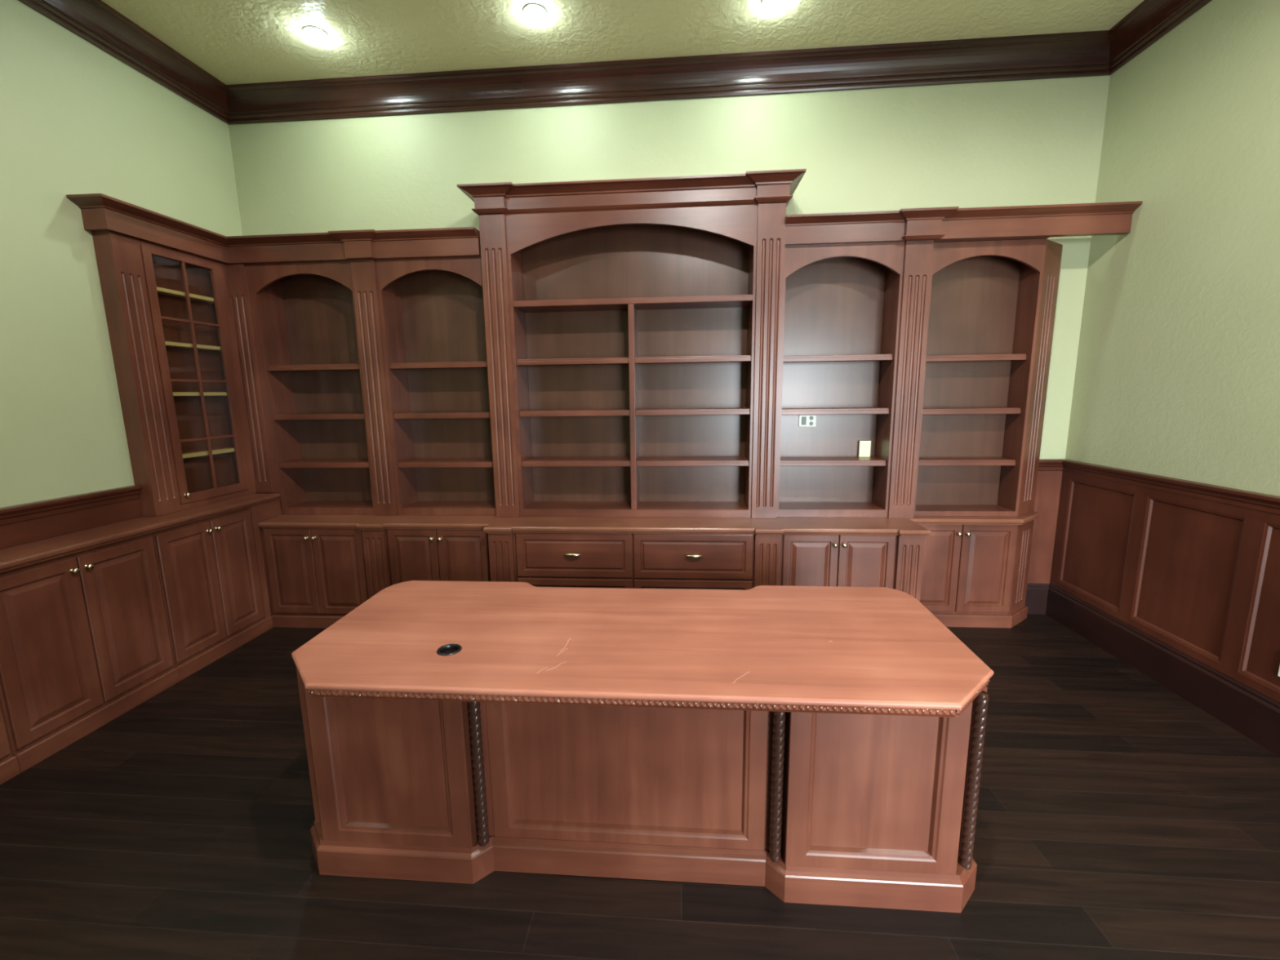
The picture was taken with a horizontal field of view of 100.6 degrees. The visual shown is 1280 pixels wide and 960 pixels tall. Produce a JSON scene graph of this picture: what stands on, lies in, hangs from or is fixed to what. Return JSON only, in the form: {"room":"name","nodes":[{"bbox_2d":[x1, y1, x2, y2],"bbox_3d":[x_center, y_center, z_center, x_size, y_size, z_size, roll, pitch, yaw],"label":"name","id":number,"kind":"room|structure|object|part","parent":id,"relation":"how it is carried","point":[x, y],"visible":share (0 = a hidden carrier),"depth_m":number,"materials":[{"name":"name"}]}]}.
{"room":"home office","nodes":[
{"label":"home office","id":0,"kind":"room"},
{"bbox_2d":[0,0,242,507],"bbox_3d":[-3.153,-0.355,0.970,0.120,3.680,6.144,0,9,4],"label":"wall","id":1,"kind":"structure","parent":0,"point":[76,118],"depth_m":2.75,"materials":[{"name":"green paint"}]},
{"bbox_2d":[0,498,142,549],"bbox_3d":[-3.111,0.575,0.589,0.020,0.104,5.098,0,9,4],"label":"backsplash","id":2,"kind":"structure","parent":1,"relation":"attached to","point":[23,532],"depth_m":2.72,"materials":[{"name":"brown wood"}]},
{"bbox_2d":[0,484,142,525],"bbox_3d":[-3.098,0.484,0.573,0.050,0.081,5.098,0,9,4],"label":"chair rail","id":3,"kind":"object","parent":1,"relation":"attached to","point":[12,514],"visible":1,"depth_m":2.71,"materials":[{"name":"brown wood"}]},
{"bbox_2d":[17,0,228,124],"bbox_3d":[-3.058,-2.079,0.677,0.116,0.186,6.144,0,9,4],"label":"crown molding","id":4,"kind":"structure","parent":1,"relation":"attached to","point":[94,21],"depth_m":3.04,"materials":[{"name":"brown wood"}]},
{"bbox_2d":[66,193,480,264],"bbox_3d":[-1.995,-1.464,3.104,1.857,0.152,0.870,0,9,4],"label":"crown molding","id":5,"kind":"structure","parent":1,"relation":"attached to","point":[100,211],"depth_m":3.43,"materials":[{"name":"brown wood"}]},
{"bbox_2d":[101,0,1144,84],"bbox_3d":[-0.230,-2.222,0.435,6.034,0.100,6.384,0,9,4],"label":"ceiling","id":6,"kind":"structure","parent":0,"point":[235,42],"depth_m":3.06,"materials":[{"name":"paint"}]},
{"bbox_2d":[302,26,328,42],"bbox_3d":[-1.875,-2.565,3.075,0.128,0.034,0.128,0,9,4],"label":"recessed light","id":7,"kind":"object","parent":6,"relation":"in","point":[316,34],"visible":1,"depth_m":3.05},
{"bbox_2d":[523,3,546,22],"bbox_3d":[-0.578,-2.558,2.925,0.128,0.034,0.128,0,9,4],"label":"recessed light","id":8,"kind":"object","parent":6,"relation":"in","point":[535,12],"visible":1,"depth_m":2.90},
{"bbox_2d":[761,0,786,10],"bbox_3d":[0.722,-2.566,2.864,0.128,0.034,0.128,0,9,4],"label":"recessed light","id":9,"kind":"object","parent":6,"relation":"in","point":[771,5],"visible":1,"depth_m":2.86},
{"bbox_2d":[0,613,1279,959],"bbox_3d":[-0.180,1.508,1.048,6.034,0.100,6.384,0,9,4],"label":"floor","id":10,"kind":"structure","parent":0,"point":[1118,818],"depth_m":1.83,"materials":[{"name":"brown wood"}]},
{"bbox_2d":[0,701,20,784],"bbox_3d":[-2.867,0.906,1.883,0.302,0.888,0.768,0,9,4],"label":"base cabinet","id":11,"kind":"object","parent":10,"relation":"on","point":[9,764],"visible":1,"depth_m":2.28,"materials":[{"name":"brown wood"}]},
{"bbox_3d":[-2.740,0.837,2.053,0.014,0.759,0.370,0,9,4],"label":"door","id":12,"kind":"part","parent":11,"relation":"part of","materials":[{"name":"brown wood"}]},
{"bbox_2d":[0,493,280,572],"bbox_3d":[-2.816,0.312,2.623,0.296,0.040,2.430,0,9,4],"label":"countertop","id":13,"kind":"structure","parent":11,"relation":"on","point":[18,556],"depth_m":2.75,"materials":[{"name":"brown wood"}]},
{"bbox_2d":[91,231,256,516],"bbox_3d":[-2.837,-0.621,3.341,0.139,1.567,0.743,0,9,4],"label":"display cabinet","id":14,"kind":"object","parent":13,"relation":"on","point":[169,312],"visible":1,"depth_m":3.26,"materials":[{"name":"brown wood"}]},
{"bbox_2d":[156,286,214,303],"bbox_3d":[-2.863,-1.159,3.325,0.069,0.022,0.512,0,9,4],"label":"shelf","id":15,"kind":"object","parent":14,"relation":"attached to","point":[164,292],"depth_m":3.33,"materials":[{"name":"yellow wood"}]},
{"bbox_3d":[-2.789,0.092,3.275,0.033,0.029,0.029,0,9,4],"label":"knob","id":16,"kind":"part","parent":14,"relation":"part of","materials":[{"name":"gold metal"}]},
{"bbox_2d":[164,341,221,351],"bbox_3d":[-2.859,-0.851,3.376,0.069,0.022,0.512,0,9,4],"label":"shelf","id":17,"kind":"object","parent":14,"relation":"attached to","point":[170,345],"depth_m":3.38,"materials":[{"name":"yellow wood"}]},
{"bbox_3d":[-2.807,-0.641,3.383,0.022,1.516,0.510,0,9,4],"label":"door","id":18,"kind":"part","parent":14,"relation":"part of","materials":[{"name":"brown wood"}]},
{"bbox_2d":[173,391,226,395],"bbox_3d":[-2.855,-0.554,3.425,0.069,0.022,0.512,0,9,4],"label":"shelf","id":19,"kind":"object","parent":14,"relation":"attached to","point":[175,393],"depth_m":3.40,"materials":[{"name":"yellow wood"}]},
{"bbox_2d":[182,447,234,458],"bbox_3d":[-2.850,-0.176,3.487,0.069,0.022,0.512,0,9,4],"label":"shelf","id":20,"kind":"object","parent":14,"relation":"attached to","point":[198,453],"depth_m":3.49,"materials":[{"name":"yellow wood"}]},
{"bbox_3d":[-2.798,0.127,3.510,0.014,0.036,0.514,0,9,4],"label":"rail","id":21,"kind":"part","parent":14,"relation":"part of","materials":[{"name":"brown wood"}]},
{"bbox_2d":[0,532,179,772],"bbox_3d":[-2.809,0.782,2.631,0.302,0.888,0.748,0,9,4],"label":"base cabinet","id":22,"kind":"object","parent":10,"relation":"on","point":[85,639],"visible":1,"depth_m":2.55,"materials":[{"name":"brown wood"}]},
{"bbox_3d":[-2.711,0.774,2.432,0.014,0.759,0.352,0,9,4],"label":"door","id":23,"kind":"part","parent":22,"relation":"part of","materials":[{"name":"brown wood"}]},
{"bbox_3d":[-2.683,0.431,2.523,0.033,0.029,0.029,0,9,4],"label":"knob","id":24,"kind":"part","parent":22,"relation":"part of","materials":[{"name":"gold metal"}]},
{"bbox_3d":[-2.678,0.421,2.584,0.033,0.029,0.029,0,9,4],"label":"knob","id":25,"kind":"part","parent":22,"relation":"part of","materials":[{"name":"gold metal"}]},
{"bbox_3d":[-2.683,0.715,2.792,0.014,0.759,0.368,0,9,4],"label":"door","id":26,"kind":"part","parent":22,"relation":"part of","materials":[{"name":"brown wood"}]},
{"bbox_2d":[151,498,281,680],"bbox_3d":[-2.745,0.646,3.454,0.302,0.888,0.921,0,9,4],"label":"base cabinet","id":27,"kind":"object","parent":10,"relation":"on","point":[211,571],"visible":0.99,"depth_m":3.29,"materials":[{"name":"brown wood"}]},
{"bbox_3d":[-2.655,0.654,3.161,0.014,0.759,0.338,0,9,4],"label":"door","id":28,"kind":"part","parent":27,"relation":"part of","materials":[{"name":"brown wood"}]},
{"bbox_3d":[-2.627,0.312,3.245,0.033,0.029,0.029,0,9,4],"label":"knob","id":29,"kind":"part","parent":27,"relation":"part of","materials":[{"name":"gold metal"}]},
{"bbox_3d":[-2.622,0.301,3.306,0.033,0.029,0.029,0,9,4],"label":"knob","id":30,"kind":"part","parent":27,"relation":"part of","materials":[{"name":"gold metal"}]},
{"bbox_3d":[-2.630,0.601,3.481,0.014,0.759,0.302,0,9,4],"label":"door","id":31,"kind":"part","parent":27,"relation":"part of","materials":[{"name":"brown wood"}]},
{"bbox_2d":[259,527,368,628],"bbox_3d":[-2.260,0.649,3.915,0.808,0.720,0.520,0,9,4],"label":"base cabinet","id":32,"kind":"object","parent":10,"relation":"on","point":[315,577],"visible":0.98,"depth_m":3.69,"materials":[{"name":"brown wood"}]},
{"bbox_3d":[-2.423,0.634,3.700,0.341,0.617,0.014,0,9,4],"label":"door","id":33,"kind":"part","parent":32,"relation":"part of","materials":[{"name":"brown wood"}]},
{"bbox_3d":[-2.070,0.634,3.672,0.359,0.617,0.014,0,9,4],"label":"door","id":34,"kind":"part","parent":32,"relation":"part of","materials":[{"name":"brown wood"}]},
{"bbox_2d":[361,528,490,599],"bbox_3d":[-1.413,0.648,3.849,0.888,0.720,0.520,0,9,4],"label":"base cabinet","id":35,"kind":"object","parent":10,"relation":"on","point":[392,557],"visible":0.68,"depth_m":3.60,"materials":[{"name":"brown wood"}]},
{"bbox_3d":[-1.537,0.633,3.631,0.342,0.617,0.014,0,9,4],"label":"door","id":36,"kind":"part","parent":35,"relation":"part of","materials":[{"name":"brown wood"}]},
{"bbox_3d":[-1.190,0.633,3.604,0.346,0.617,0.014,0,9,4],"label":"door","id":37,"kind":"part","parent":35,"relation":"part of","materials":[{"name":"brown wood"}]},
{"bbox_2d":[488,532,782,590],"bbox_3d":[-0.029,0.652,3.711,1.885,0.721,0.583,0,9,4],"label":"base cabinet","id":38,"kind":"object","parent":10,"relation":"on","point":[722,562],"visible":0.52,"depth_m":3.43,"materials":[{"name":"brown wood"}]},
{"bbox_3d":[-0.439,0.485,3.436,0.112,0.026,0.033,0,9,4],"label":"handle","id":39,"kind":"part","parent":38,"relation":"part of","materials":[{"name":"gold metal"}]},
{"bbox_3d":[-0.431,0.489,3.458,0.763,0.302,0.014,0,9,4],"label":"drawer","id":40,"kind":"part","parent":38,"relation":"part of","materials":[{"name":"brown wood"}]},
{"bbox_3d":[-0.426,0.798,3.508,0.763,0.308,0.014,0,9,4],"label":"drawer","id":41,"kind":"part","parent":38,"relation":"part of","materials":[{"name":"brown wood"}]},
{"bbox_2d":[257,511,1040,536],"bbox_3d":[-0.024,0.276,3.646,5.490,0.040,0.608,0,9,4],"label":"countertop","id":42,"kind":"structure","parent":38,"relation":"on","point":[780,526],"depth_m":3.48,"materials":[{"name":"brown wood"}]},
{"bbox_2d":[226,260,374,515],"bbox_3d":[-2.345,-0.624,3.833,0.903,1.734,0.295,0,9,4],"label":"bookcase","id":43,"kind":"object","parent":42,"relation":"on","point":[295,323],"visible":0.85,"depth_m":3.85,"materials":[{"name":"brown wood"}]},
{"bbox_3d":[-2.695,-0.627,3.880,0.198,1.734,0.255,0,9,4],"label":"panel","id":44,"kind":"part","parent":43,"relation":"part of","materials":[{"name":"brown wood"}]},
{"bbox_3d":[-2.265,-1.466,3.695,0.687,0.030,0.231,0,9,4],"label":"panel","id":45,"kind":"part","parent":43,"relation":"part of","materials":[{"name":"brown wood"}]},
{"bbox_3d":[-2.256,-0.801,3.803,0.685,0.038,0.235,0,9,4],"label":"shelf","id":46,"kind":"part","parent":43,"relation":"part of","materials":[{"name":"brown wood"}]},
{"bbox_3d":[-2.252,-0.463,3.858,0.685,0.038,0.235,0,9,4],"label":"shelf","id":47,"kind":"part","parent":43,"relation":"part of","materials":[{"name":"brown wood"}]},
{"bbox_3d":[-2.247,-0.125,3.914,0.685,0.038,0.235,0,9,4],"label":"shelf","id":48,"kind":"part","parent":43,"relation":"part of","materials":[{"name":"brown wood"}]},
{"bbox_3d":[-2.244,-0.646,3.959,0.687,1.734,0.023,0,9,4],"label":"panel","id":49,"kind":"part","parent":43,"relation":"part of","materials":[{"name":"brown wood"}]},
{"bbox_3d":[-2.243,0.204,3.970,0.687,0.052,0.231,0,9,4],"label":"shelf","id":50,"kind":"part","parent":43,"relation":"part of","materials":[{"name":"brown wood"}]},
{"bbox_2d":[350,256,496,515],"bbox_3d":[-1.449,-0.625,3.763,0.890,1.734,0.295,0,9,4],"label":"bookcase","id":51,"kind":"object","parent":42,"relation":"on","point":[422,344],"visible":0.79,"depth_m":3.79,"materials":[{"name":"brown wood"}]},
{"bbox_3d":[-1.800,-0.627,3.810,0.183,1.734,0.255,0,9,4],"label":"panel","id":52,"kind":"part","parent":51,"relation":"part of","materials":[{"name":"brown wood"}]},
{"bbox_3d":[-1.374,-1.466,3.626,0.695,0.030,0.231,0,9,4],"label":"panel","id":53,"kind":"part","parent":51,"relation":"part of","materials":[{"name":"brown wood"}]},
{"bbox_3d":[-1.365,-0.802,3.733,0.693,0.038,0.235,0,9,4],"label":"shelf","id":54,"kind":"part","parent":51,"relation":"part of","materials":[{"name":"brown wood"}]},
{"bbox_3d":[-1.360,-0.464,3.789,0.693,0.038,0.235,0,9,4],"label":"shelf","id":55,"kind":"part","parent":51,"relation":"part of","materials":[{"name":"brown wood"}]},
{"bbox_3d":[-1.356,-0.125,3.845,0.693,0.038,0.235,0,9,4],"label":"shelf","id":56,"kind":"part","parent":51,"relation":"part of","materials":[{"name":"brown wood"}]},
{"bbox_3d":[-1.353,-0.647,3.890,0.695,1.734,0.023,0,9,4],"label":"panel","id":57,"kind":"part","parent":51,"relation":"part of","materials":[{"name":"brown wood"}]},
{"bbox_3d":[-1.351,0.204,3.901,0.695,0.052,0.231,0,9,4],"label":"shelf","id":58,"kind":"part","parent":51,"relation":"part of","materials":[{"name":"brown wood"}]},
{"bbox_2d":[457,168,806,518],"bbox_3d":[-0.048,-0.807,3.564,2.106,2.121,0.416,0,9,4],"label":"bookcase","id":59,"kind":"object","parent":42,"relation":"on","point":[633,327],"visible":1,"depth_m":3.63,"materials":[{"name":"brown wood"}]},
{"bbox_3d":[-0.909,-0.750,3.711,0.188,1.985,0.275,0,9,4],"label":"panel","id":60,"kind":"part","parent":59,"relation":"part of","materials":[{"name":"brown wood"}]},
{"bbox_3d":[-0.439,-0.808,3.650,0.755,0.038,0.256,0,9,4],"label":"shelf","id":61,"kind":"part","parent":59,"relation":"part of","materials":[{"name":"brown wood"}]},
{"bbox_3d":[-0.434,-0.469,3.706,0.755,0.038,0.256,0,9,4],"label":"shelf","id":62,"kind":"part","parent":59,"relation":"part of","materials":[{"name":"brown wood"}]},
{"bbox_3d":[-0.429,-0.131,3.761,0.755,0.038,0.256,0,9,4],"label":"shelf","id":63,"kind":"part","parent":59,"relation":"part of","materials":[{"name":"brown wood"}]},
{"bbox_3d":[-0.055,-1.713,3.473,1.551,0.030,0.251,0,9,4],"label":"panel","id":64,"kind":"part","parent":59,"relation":"part of","materials":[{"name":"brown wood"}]},
{"bbox_3d":[-0.061,-1.781,3.404,2.106,0.146,0.416,0,9,4],"label":"cornice","id":65,"kind":"part","parent":59,"relation":"part of","materials":[{"name":"brown wood"}]},
{"bbox_3d":[-0.048,-1.175,3.552,1.549,0.037,0.271,0,9,4],"label":"fixed shelf","id":66,"kind":"part","parent":59,"relation":"part of","materials":[{"name":"brown wood"}]},
{"bbox_3d":[-0.031,-0.771,3.768,1.551,1.985,0.023,0,9,4],"label":"panel","id":67,"kind":"part","parent":59,"relation":"part of","materials":[{"name":"brown wood"}]},
{"bbox_3d":[-0.029,0.205,3.789,1.551,0.052,0.251,0,9,4],"label":"shelf","id":68,"kind":"part","parent":59,"relation":"part of","materials":[{"name":"brown wood"}]},
{"bbox_3d":[0.361,-0.132,3.700,0.757,0.038,0.256,0,9,4],"label":"shelf","id":69,"kind":"part","parent":59,"relation":"part of","materials":[{"name":"brown wood"}]},
{"bbox_3d":[0.357,-0.470,3.645,0.757,0.038,0.256,0,9,4],"label":"shelf","id":70,"kind":"part","parent":59,"relation":"part of","materials":[{"name":"brown wood"}]},
{"bbox_3d":[0.352,-0.808,3.589,0.757,0.038,0.256,0,9,4],"label":"shelf","id":71,"kind":"part","parent":59,"relation":"part of","materials":[{"name":"brown wood"}]},
{"bbox_3d":[0.826,-0.751,3.577,0.186,1.985,0.275,0,9,4],"label":"panel","id":72,"kind":"part","parent":59,"relation":"part of","materials":[{"name":"brown wood"}]},
{"bbox_2d":[777,240,933,518],"bbox_3d":[1.365,-0.626,3.545,0.886,1.734,0.295,0,9,4],"label":"bookcase","id":73,"kind":"object","parent":42,"relation":"on","point":[855,315],"visible":0.97,"depth_m":3.58,"materials":[{"name":"brown wood"}]},
{"bbox_2d":[798,414,816,426],"bbox_3d":[1.172,-0.414,3.717,0.120,0.086,0.009,0,9,4],"label":"wall outlet","id":74,"kind":"object","parent":73,"relation":"attached to","point":[804,420],"visible":0.98,"depth_m":3.71,"materials":[{"name":"white plastic"}]},
{"bbox_2d":[801,417,806,425],"bbox_3d":[1.146,-0.413,3.716,0.032,0.056,0.003,0,9,4],"label":"socket","id":75,"kind":"object","parent":74,"relation":"attached to","point":[803,419],"depth_m":3.72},
{"bbox_2d":[808,416,813,425],"bbox_3d":[1.197,-0.413,3.712,0.028,0.066,0.003,0,9,4],"label":"socket","id":76,"kind":"object","parent":74,"relation":"attached to","point":[811,418],"depth_m":3.71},
{"bbox_3d":[1.294,0.202,3.696,0.698,0.052,0.231,0,9,4],"label":"shelf","id":77,"kind":"part","parent":73,"relation":"part of","materials":[{"name":"brown wood"}]},
{"bbox_3d":[1.293,-0.648,3.686,0.698,1.734,0.023,0,9,4],"label":"panel","id":78,"kind":"part","parent":73,"relation":"part of","materials":[{"name":"brown wood"}]},
{"bbox_3d":[1.290,-0.129,3.648,0.696,0.038,0.218,0,9,4],"label":"shelf","id":79,"kind":"part","parent":73,"relation":"part of","materials":[{"name":"brown wood"}]},
{"bbox_3d":[1.286,-0.467,3.593,0.696,0.038,0.218,0,9,4],"label":"shelf","id":80,"kind":"part","parent":73,"relation":"part of","materials":[{"name":"brown wood"}]},
{"bbox_3d":[1.281,-0.805,3.537,0.696,0.038,0.218,0,9,4],"label":"shelf","id":81,"kind":"part","parent":73,"relation":"part of","materials":[{"name":"brown wood"}]},
{"bbox_3d":[1.272,-1.468,3.421,0.698,0.030,0.231,0,9,4],"label":"panel","id":82,"kind":"part","parent":73,"relation":"part of","materials":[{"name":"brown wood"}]},
{"bbox_2d":[858,440,871,457],"bbox_3d":[1.564,-0.217,3.697,0.076,0.112,0.011,0,9,4],"label":"switch plate","id":83,"kind":"object","parent":73,"relation":"on","point":[864,446],"visible":1,"depth_m":3.69,"materials":[{"name":"beige plastic"}]},
{"bbox_3d":[1.721,-0.630,3.538,0.176,1.734,0.255,0,9,4],"label":"panel","id":84,"kind":"part","parent":73,"relation":"part of","materials":[{"name":"brown wood"}]},
{"bbox_2d":[914,239,1062,516],"bbox_3d":[2.253,-0.632,3.509,0.885,1.734,0.229,0,9,4],"label":"bookcase","id":85,"kind":"object","parent":42,"relation":"on","point":[993,304],"visible":0.86,"depth_m":3.54,"materials":[{"name":"brown wood"}]},
{"bbox_3d":[2.174,0.207,3.653,0.640,0.034,0.184,0,9,4],"label":"shelf","id":86,"kind":"part","parent":85,"relation":"part of","materials":[{"name":"brown wood"}]},
{"bbox_3d":[2.170,-0.126,3.611,0.638,0.038,0.158,0,9,4],"label":"shelf","id":87,"kind":"part","parent":85,"relation":"part of","materials":[{"name":"brown wood"}]},
{"bbox_3d":[2.170,-0.649,3.618,0.640,1.734,0.023,0,9,4],"label":"panel","id":88,"kind":"part","parent":85,"relation":"part of","materials":[{"name":"brown wood"}]},
{"bbox_3d":[2.166,-0.463,3.556,0.638,0.038,0.158,0,9,4],"label":"shelf","id":89,"kind":"part","parent":85,"relation":"part of","materials":[{"name":"brown wood"}]},
{"bbox_3d":[2.161,-0.801,3.500,0.638,0.038,0.158,0,9,4],"label":"shelf","id":90,"kind":"part","parent":85,"relation":"part of","materials":[{"name":"brown wood"}]},
{"bbox_3d":[2.491,-0.634,3.501,0.016,1.734,0.208,0,9,4],"label":"panel","id":91,"kind":"part","parent":85,"relation":"part of","materials":[{"name":"brown wood"}]},
{"bbox_3d":[0.342,0.798,3.449,0.762,0.308,0.014,0,9,4],"label":"drawer","id":92,"kind":"part","parent":38,"relation":"part of","materials":[{"name":"brown wood"}]},
{"bbox_3d":[0.338,0.489,3.398,0.762,0.302,0.014,0,9,4],"label":"drawer","id":93,"kind":"part","parent":38,"relation":"part of","materials":[{"name":"brown wood"}]},
{"bbox_3d":[0.342,0.484,3.375,0.112,0.026,0.033,0,9,4],"label":"handle","id":94,"kind":"part","parent":38,"relation":"part of","materials":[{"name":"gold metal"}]},
{"bbox_2d":[291,580,993,912],"bbox_3d":[-0.025,0.910,2.023,2.302,0.759,0.895,0,9,4],"label":"desk","id":95,"kind":"object","parent":10,"relation":"on","point":[805,744],"visible":1,"depth_m":1.74,"materials":[{"name":"brown wood"}]},
{"bbox_3d":[-0.819,0.943,1.746,0.520,0.605,0.020,0,9,4],"label":"panel","id":96,"kind":"part","parent":95,"relation":"part of","materials":[{"name":"brown wood"}]},
{"bbox_3d":[-0.047,0.933,1.740,0.909,0.605,0.022,0,9,4],"label":"modesty panel","id":97,"kind":"part","parent":95,"relation":"part of","materials":[{"name":"brown wood"}]},
{"bbox_3d":[0.716,0.942,1.627,0.520,0.605,0.020,0,9,4],"label":"panel","id":98,"kind":"part","parent":95,"relation":"part of","materials":[{"name":"brown wood"}]},
{"bbox_2d":[780,534,924,601],"bbox_3d":[1.342,0.651,3.605,0.854,0.720,0.583,0,9,4],"label":"base cabinet","id":99,"kind":"object","parent":10,"relation":"on","point":[891,562],"visible":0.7,"depth_m":3.32,"materials":[{"name":"brown wood"}]},
{"bbox_3d":[1.073,0.642,3.367,0.339,0.617,0.014,0,9,4],"label":"door","id":100,"kind":"part","parent":99,"relation":"part of","materials":[{"name":"brown wood"}]},
{"bbox_3d":[1.211,0.405,3.295,0.029,0.029,0.033,0,9,4],"label":"knob","id":101,"kind":"part","parent":99,"relation":"part of","materials":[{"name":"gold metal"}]},
{"bbox_3d":[1.415,0.642,3.340,0.339,0.617,0.014,0,9,4],"label":"door","id":102,"kind":"part","parent":99,"relation":"part of","materials":[{"name":"brown wood"}]},
{"bbox_2d":[919,520,1034,627],"bbox_3d":[2.251,0.627,3.680,0.944,0.720,0.290,0,9,4],"label":"base cabinet","id":103,"kind":"object","parent":10,"relation":"on","point":[973,575],"visible":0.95,"depth_m":3.58,"materials":[{"name":"brown wood"}]},
{"bbox_3d":[1.969,0.594,3.587,0.351,0.617,0.014,0,9,4],"label":"door","id":104,"kind":"part","parent":103,"relation":"part of","materials":[{"name":"brown wood"}]},
{"bbox_3d":[2.113,0.357,3.515,0.029,0.029,0.033,0,9,4],"label":"knob","id":105,"kind":"part","parent":103,"relation":"part of","materials":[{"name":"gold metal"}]},
{"bbox_3d":[2.169,0.357,3.511,0.029,0.029,0.033,0,9,4],"label":"knob","id":106,"kind":"part","parent":103,"relation":"part of","materials":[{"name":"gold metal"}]},
{"bbox_3d":[2.321,0.593,3.560,0.347,0.617,0.014,0,9,4],"label":"door","id":107,"kind":"part","parent":103,"relation":"part of","materials":[{"name":"brown wood"}]},
{"bbox_2d":[228,75,1110,458],"bbox_3d":[0.034,-0.867,3.822,6.034,3.680,0.120,0,9,4],"label":"wall","id":108,"kind":"structure","parent":0,"point":[1037,141],"depth_m":3.51,"materials":[{"name":"green paint"}]},
{"bbox_2d":[226,30,1110,124],"bbox_3d":[0.002,-2.571,3.423,5.794,0.186,0.116,0,9,4],"label":"crown molding","id":109,"kind":"structure","parent":108,"relation":"attached to","point":[1077,54],"depth_m":3.40,"materials":[{"name":"brown wood"}]},
{"bbox_2d":[1025,583,1049,613],"bbox_3d":[2.839,0.848,3.811,0.202,0.226,0.034,0,9,4],"label":"baseboard","id":110,"kind":"structure","parent":108,"relation":"attached to","point":[1036,599],"depth_m":3.79,"materials":[{"name":"brown wood"}]},
{"bbox_2d":[1027,471,1062,583],"bbox_3d":[2.822,0.336,3.735,0.181,0.810,0.020,0,9,4],"label":"wainscot","id":111,"kind":"structure","parent":108,"relation":"attached to","point":[1048,487],"depth_m":3.72,"materials":[{"name":"brown wood"}]},
{"bbox_2d":[1038,458,1064,471],"bbox_3d":[2.826,-0.101,3.647,0.202,0.081,0.050,0,9,4],"label":"chair rail","id":112,"kind":"object","parent":108,"relation":"attached to","point":[1045,464],"visible":0.74,"depth_m":3.64,"materials":[{"name":"brown wood"}]},
{"bbox_2d":[1065,0,1279,496],"bbox_3d":[2.744,-0.359,0.513,0.120,3.680,6.144,0,9,4],"label":"wall","id":113,"kind":"structure","parent":0,"point":[1177,373],"depth_m":2.74,"materials":[{"name":"green paint"}]},
{"bbox_2d":[784,200,1142,245],"bbox_3d":[1.888,-1.535,3.229,2.000,0.156,0.260,0,9,4],"label":"crown molding","id":114,"kind":"structure","parent":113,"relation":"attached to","point":[948,224],"depth_m":3.17,"materials":[{"name":"brown wood"}]},
{"bbox_2d":[1108,0,1212,75],"bbox_3d":[2.603,-2.083,0.239,0.116,0.186,6.144,0,9,4],"label":"crown molding","id":115,"kind":"structure","parent":113,"relation":"attached to","point":[1150,20],"depth_m":2.96,"materials":[{"name":"brown wood"}]},
{"bbox_2d":[1045,583,1279,756],"bbox_3d":[2.690,1.345,0.799,0.034,0.226,6.144,0,9,4],"label":"baseboard","id":116,"kind":"structure","parent":113,"relation":"attached to","point":[1252,713],"depth_m":2.80,"materials":[{"name":"brown wood"}]},
{"bbox_2d":[1049,471,1279,702],"bbox_3d":[2.691,0.833,0.722,0.018,0.810,6.129,0,9,4],"label":"wainscot","id":117,"kind":"structure","parent":113,"relation":"attached to","point":[1201,578],"depth_m":2.81,"materials":[{"name":"brown wood"}]},
{"bbox_2d":[1062,458,1279,515],"bbox_3d":[2.669,0.395,0.644,0.050,0.081,6.144,0,9,4],"label":"chair rail","id":118,"kind":"object","parent":113,"relation":"attached to","point":[1256,501],"visible":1,"depth_m":2.76,"materials":[{"name":"brown wood"}]}
]}

